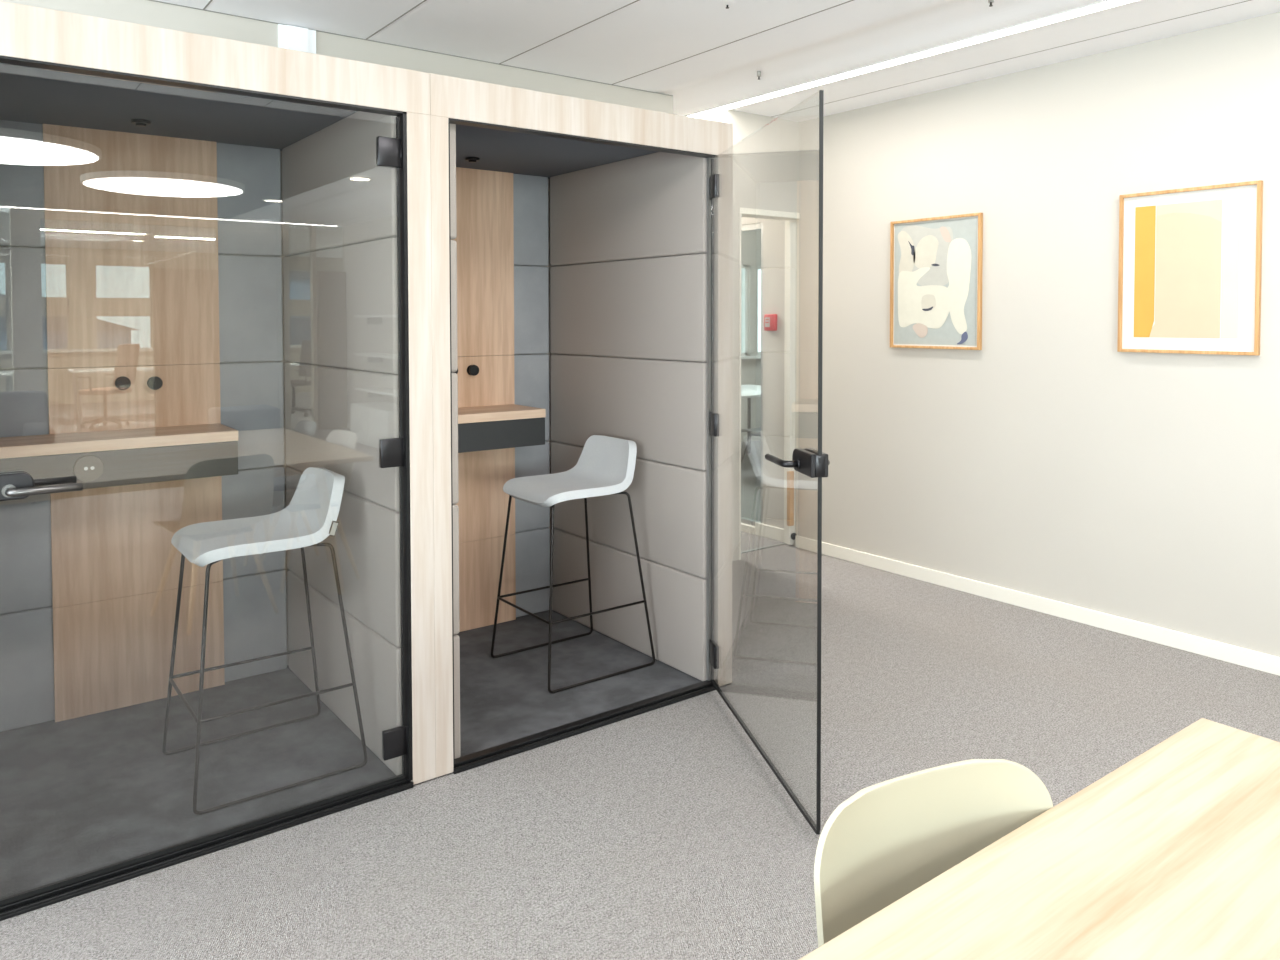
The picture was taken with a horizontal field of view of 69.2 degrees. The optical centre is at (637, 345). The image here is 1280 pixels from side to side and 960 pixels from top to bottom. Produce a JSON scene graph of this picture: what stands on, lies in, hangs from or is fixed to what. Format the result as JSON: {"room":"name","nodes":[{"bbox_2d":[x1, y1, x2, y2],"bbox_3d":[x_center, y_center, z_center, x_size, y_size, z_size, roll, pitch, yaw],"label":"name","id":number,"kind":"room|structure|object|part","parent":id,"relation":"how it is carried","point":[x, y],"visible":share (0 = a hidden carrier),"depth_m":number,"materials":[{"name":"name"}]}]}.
{"room":"open-plan office","nodes":[
{"label":"open-plan office","id":0,"kind":"room"},
{"bbox_2d":[0,0,798,560],"bbox_3d":[-2.327,0.011,3.675,8.056,2.709,0.570,-1,2,-37],"label":"wall","id":1,"kind":"structure","parent":0,"point":[765,148],"depth_m":4.81,"materials":[{"name":"white paint"}]},
{"bbox_2d":[278,24,315,53],"bbox_3d":[-1.441,-1.147,3.939,0.155,0.405,0.021,-1,2,-37],"label":"window","id":2,"kind":"structure","parent":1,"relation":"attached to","point":[290,37],"depth_m":3.92,"materials":[{"name":"white glass"}]},
{"bbox_2d":[149,0,1250,116],"bbox_3d":[1.004,-1.212,-1.013,7.804,0.004,10.990,-1,2,-37],"label":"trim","id":3,"kind":"structure","parent":1,"relation":"attached to","point":[210,1],"depth_m":4.11,"materials":[{"name":"white metal"}]},
{"bbox_2d":[741,542,784,553],"bbox_3d":[0.759,1.292,5.888,0.600,0.006,0.025,-1,2,-37],"label":"trim","id":4,"kind":"structure","parent":1,"relation":"attached to","point":[779,544],"depth_m":5.92,"materials":[{"name":"metal"}]},
{"bbox_2d":[739,207,799,559],"bbox_3d":[0.806,0.229,5.838,0.575,2.135,0.144,-1,2,-37],"label":"door","id":5,"kind":"structure","parent":1,"relation":"in","point":[743,212],"depth_m":5.93,"materials":[{"name":"white wood"}]},
{"bbox_2d":[785,222,795,544],"bbox_3d":[0.983,0.247,5.943,0.080,2.068,0.066,-1,2,-37],"label":"door frame","id":6,"kind":"structure","parent":5,"relation":"attached to","point":[790,534],"depth_m":5.94,"materials":[{"name":"white wood"}]},
{"bbox_3d":[0.979,0.979,5.938,0.040,0.350,0.030,-1,2,-37],"label":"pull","id":7,"kind":"part","parent":6,"relation":"part of","materials":[{"name":"brown wood"}]},
{"bbox_2d":[0,440,1279,959],"bbox_3d":[3.684,1.519,-0.168,13.400,0.100,22.200,-1,2,-37],"label":"floor","id":8,"kind":"structure","parent":0,"point":[664,833],"depth_m":2.88,"materials":[{"name":"carpet"}]},
{"bbox_2d":[0,1,435,920],"bbox_3d":[-1.529,0.265,3.037,1.281,2.236,1.339,-1,2,-37],"label":"booth","id":9,"kind":"object","parent":8,"relation":"on","point":[216,286],"visible":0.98,"depth_m":3.29,"materials":[{"name":"brown wood"}]},
{"bbox_3d":[-1.464,0.353,2.283,0.166,0.031,0.052,-1,2,-37],"label":"lever handle","id":10,"kind":"part","parent":9,"relation":"part of","materials":[{"name":"metal"}]},
{"bbox_3d":[-1.523,0.351,2.363,0.166,0.031,0.052,-1,2,-37],"label":"lever handle","id":11,"kind":"part","parent":9,"relation":"part of","materials":[{"name":"metal"}]},
{"bbox_2d":[73,455,103,480],"bbox_3d":[-1.857,0.416,3.141,0.090,0.090,0.012,-1,2,-37],"label":"power socket","id":12,"kind":"object","parent":9,"relation":"attached to","point":[85,467],"depth_m":3.14,"materials":[{"name":"grey plastic"}]},
{"bbox_2d":[0,423,238,458],"bbox_3d":[-1.884,0.337,3.307,0.802,0.038,0.296,-1,2,-37],"label":"shelf","id":13,"kind":"object","parent":9,"relation":"attached to","point":[83,442],"depth_m":3.27,"materials":[{"name":"brown wood"}]},
{"bbox_3d":[-1.912,0.140,3.446,0.051,0.051,0.033,-1,2,-37],"label":"coat knob","id":14,"kind":"part","parent":9,"relation":"part of","materials":[{"name":"black metal"}]},
{"bbox_3d":[-1.883,0.282,3.504,0.575,2.153,0.018,-1,2,-37],"label":"panel","id":15,"kind":"part","parent":9,"relation":"part of","materials":[{"name":"brown wood"}]},
{"bbox_3d":[-1.826,0.142,3.511,0.051,0.051,0.033,-1,2,-37],"label":"coat knob","id":16,"kind":"part","parent":9,"relation":"part of","materials":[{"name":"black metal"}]},
{"bbox_3d":[-1.550,-0.800,3.036,1.195,0.035,1.212,-1,2,-37],"label":"ceiling panel","id":17,"kind":"part","parent":9,"relation":"part of","materials":[{"name":"grey fabric"}]},
{"bbox_2d":[162,467,367,814],"bbox_3d":[-1.233,0.901,3.048,0.527,0.939,0.481,-1,2,-37],"label":"bar stool","id":18,"kind":"object","parent":9,"relation":"on","point":[311,515],"visible":1,"depth_m":3.02,"materials":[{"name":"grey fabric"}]},
{"bbox_3d":[-1.334,1.001,3.185,0.527,0.731,0.145,-1,2,-37],"label":"sled leg","id":19,"kind":"part","parent":18,"relation":"part of","materials":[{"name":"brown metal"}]},
{"bbox_3d":[-1.132,1.009,2.916,0.527,0.731,0.145,-1,2,-37],"label":"sled leg","id":20,"kind":"part","parent":18,"relation":"part of","materials":[{"name":"brown metal"}]},
{"bbox_3d":[-0.690,0.330,2.924,0.077,2.099,0.050,-1,2,-37],"label":"post","id":21,"kind":"part","parent":9,"relation":"part of","materials":[{"name":"brown wood"}]},
{"bbox_2d":[430,73,829,834],"bbox_3d":[-0.222,0.252,3.429,1.281,2.236,2.280,-1,2,-37],"label":"booth","id":22,"kind":"object","parent":8,"relation":"on","point":[582,249],"visible":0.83,"depth_m":3.92,"materials":[{"name":"brown wood"}]},
{"bbox_3d":[-0.635,0.328,2.966,0.062,2.099,0.050,-1,2,-37],"label":"post","id":23,"kind":"part","parent":22,"relation":"part of","materials":[{"name":"brown wood"}]},
{"bbox_3d":[-0.764,0.114,4.309,0.051,0.051,0.033,-1,2,-37],"label":"coat knob","id":24,"kind":"part","parent":22,"relation":"part of","materials":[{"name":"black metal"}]},
{"bbox_3d":[-0.825,0.257,4.298,0.575,2.153,0.018,-1,2,-37],"label":"panel","id":25,"kind":"part","parent":22,"relation":"part of","materials":[{"name":"brown wood"}]},
{"bbox_2d":[458,404,545,423],"bbox_3d":[-0.843,0.312,4.089,0.844,0.038,0.296,-1,2,-37],"label":"shelf","id":26,"kind":"object","parent":22,"relation":"attached to","point":[467,413],"depth_m":4.15,"materials":[{"name":"brown wood"}]},
{"bbox_3d":[-0.526,-0.824,3.804,1.195,0.035,1.212,-1,2,-37],"label":"ceiling panel","id":27,"kind":"part","parent":22,"relation":"part of","materials":[{"name":"grey fabric"}]},
{"bbox_2d":[491,435,654,692],"bbox_3d":[-0.277,0.873,3.928,0.527,0.939,0.481,-1,2,-37],"label":"bar stool","id":28,"kind":"object","parent":22,"relation":"on","point":[605,465],"visible":1,"depth_m":3.92,"materials":[{"name":"white plastic"}]},
{"bbox_3d":[-0.378,0.974,4.065,0.527,0.731,0.145,-1,2,-37],"label":"sled leg","id":29,"kind":"part","parent":28,"relation":"part of","materials":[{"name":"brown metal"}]},
{"bbox_3d":[-0.176,0.981,3.796,0.527,0.731,0.145,-1,2,-37],"label":"sled leg","id":30,"kind":"part","parent":28,"relation":"part of","materials":[{"name":"brown metal"}]},
{"bbox_3d":[-0.154,0.305,3.328,1.142,2.075,0.048,-1,2,-37],"label":"door frame","id":31,"kind":"part","parent":22,"relation":"part of","materials":[{"name":"beige wood"}]},
{"bbox_3d":[0.334,0.305,3.693,0.077,2.099,0.050,-1,2,-37],"label":"post","id":32,"kind":"part","parent":22,"relation":"part of","materials":[{"name":"brown wood"}]},
{"bbox_3d":[0.425,0.337,2.718,0.052,0.031,0.166,0,2,-11],"label":"lever handle","id":33,"kind":"part","parent":22,"relation":"part of","materials":[{"name":"metal"}]},
{"bbox_3d":[0.506,0.333,2.561,0.028,0.061,0.005,0,2,-11],"label":"latch plate","id":34,"kind":"part","parent":22,"relation":"part of","materials":[{"name":"metal"}]},
{"bbox_2d":[741,384,760,452],"bbox_3d":[0.972,0.822,9.379,1.450,0.740,1.050,-1,2,-37],"label":"table","id":35,"kind":"object","parent":8,"relation":"on","point":[749,391],"visible":0.3,"depth_m":9.89,"materials":[{"name":"paint"}]},
{"bbox_3d":[1.217,0.813,10.094,0.036,0.714,0.036,-1,2,-37],"label":"leg","id":36,"kind":"part","parent":35,"relation":"part of","materials":[{"name":"black metal"}]},
{"bbox_2d":[741,427,760,463],"bbox_3d":[1.195,0.816,8.374,0.446,0.816,0.497,-1,2,-37],"label":"shell chair","id":37,"kind":"object","parent":8,"relation":"on","point":[755,431],"visible":0.23,"depth_m":8.39,"materials":[{"name":"grey plastic"}]},
{"bbox_3d":[0.960,1.012,8.415,0.163,0.423,0.015,0,2,14],"label":"leg","id":38,"kind":"part","parent":37,"relation":"part of","materials":[{"name":"black metal"}]},
{"bbox_2d":[814,759,1053,947],"bbox_3d":[0.509,1.031,1.132,0.449,0.817,0.497,-1,2,-25],"label":"shell chair","id":39,"kind":"object","parent":8,"relation":"on","point":[890,838],"visible":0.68,"depth_m":1.32,"materials":[{"name":"beige plastic"}]},
{"bbox_2d":[798,718,1279,959],"bbox_3d":[0.472,1.093,0.284,2.601,0.743,1.600,-1,2,-37],"label":"meeting table","id":40,"kind":"object","parent":8,"relation":"on","point":[1173,853],"visible":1,"depth_m":1.21,"materials":[{"name":"brown wood"}]},
{"bbox_2d":[155,0,1279,121],"bbox_3d":[1.618,-1.354,2.077,12.900,0.100,15.200,-1,2,-37],"label":"ceiling","id":41,"kind":"structure","parent":0,"point":[642,36],"depth_m":4.07,"materials":[{"name":"white paint"}]},
{"bbox_2d":[757,71,760,79],"bbox_3d":[0.626,-1.392,4.770,0.020,0.046,0.020,-1,2,-37],"label":"sprinkler","id":42,"kind":"object","parent":41,"relation":"attached to","point":[758,72],"visible":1,"depth_m":4.76,"materials":[{"name":"metal"}]},
{"bbox_2d":[685,0,1138,117],"bbox_3d":[1.897,-1.372,3.612,0.090,0.056,5.320,-1,2,-37],"label":"linear light","id":43,"kind":"object","parent":41,"relation":"attached to","point":[1106,4],"visible":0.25,"depth_m":4.32,"materials":[{"name":"white paint"}]},
{"bbox_2d":[741,229,760,441],"bbox_3d":[1.776,-0.153,8.986,4.600,2.709,4.200,-1,2,-37],"label":"wall","id":44,"kind":"structure","parent":0,"point":[750,240],"depth_m":11.06,"materials":[{"name":"white paint"}]},
{"bbox_2d":[741,265,760,358],"bbox_3d":[0.754,-0.389,10.589,3.100,1.110,0.200,-1,2,-37],"label":"window","id":45,"kind":"structure","parent":44,"relation":"in","point":[744,268],"depth_m":11.06,"materials":[{"name":"white paint"}]},
{"bbox_3d":[0.785,0.152,10.565,3.100,0.030,0.100,-1,2,-37],"label":"sill","id":46,"kind":"part","parent":45,"relation":"part of","materials":[{"name":"white paint"}]},
{"bbox_2d":[741,12,1279,656],"bbox_3d":[3.122,0.014,3.246,0.144,2.709,15.200,-1,2,-37],"label":"wall","id":47,"kind":"structure","parent":0,"point":[1048,460],"depth_m":4.57,"materials":[{"name":"white paint"}]},
{"bbox_2d":[741,222,762,525],"bbox_3d":[0.430,0.188,6.824,0.040,2.060,1.455,-1,2,-37],"label":"window","id":48,"kind":"structure","parent":47,"relation":"in","point":[755,226],"depth_m":6.25,"materials":[{"name":"metal"}]},
{"bbox_2d":[741,522,783,541],"bbox_3d":[-0.175,1.203,7.639,0.068,0.085,3.870,-1,2,-37],"label":"baseboard","id":49,"kind":"structure","parent":47,"relation":"attached to","point":[767,531],"depth_m":6.21,"materials":[{"name":"white wood"}]},
{"bbox_2d":[764,314,776,330],"bbox_3d":[0.881,-0.153,6.136,0.032,0.110,0.100,-1,2,-37],"label":"fire alarm","id":50,"kind":"object","parent":47,"relation":"attached to","point":[770,320],"visible":1,"depth_m":6.12,"materials":[{"name":"red plastic"}]},
{"bbox_3d":[0.861,-0.155,6.140,0.003,0.064,0.042,-1,2,-37],"label":"plate","id":51,"kind":"part","parent":50,"relation":"part of","materials":[{"name":"plastic"}]},
{"bbox_2d":[890,213,982,349],"bbox_3d":[1.627,-0.342,5.084,0.025,0.718,0.574,-1,2,-37],"label":"abstract painting","id":52,"kind":"object","parent":47,"relation":"attached to","point":[936,263],"visible":1,"depth_m":5.07,"materials":[{"name":"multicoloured paper"}]},
{"bbox_2d":[795,535,1279,675],"bbox_3d":[4.330,1.379,1.566,0.034,0.075,11.002,-1,2,-37],"label":"baseboard","id":53,"kind":"structure","parent":47,"relation":"attached to","point":[1264,662],"depth_m":4.52,"materials":[{"name":"white wood"}]},
{"bbox_2d":[1117,180,1262,355],"bbox_3d":[2.400,-0.326,4.056,0.025,0.721,0.572,-1,2,-37],"label":"print","id":54,"kind":"object","parent":47,"relation":"attached to","point":[1190,259],"visible":1,"depth_m":4.04,"materials":[{"name":"yellow paper"}]}
]}

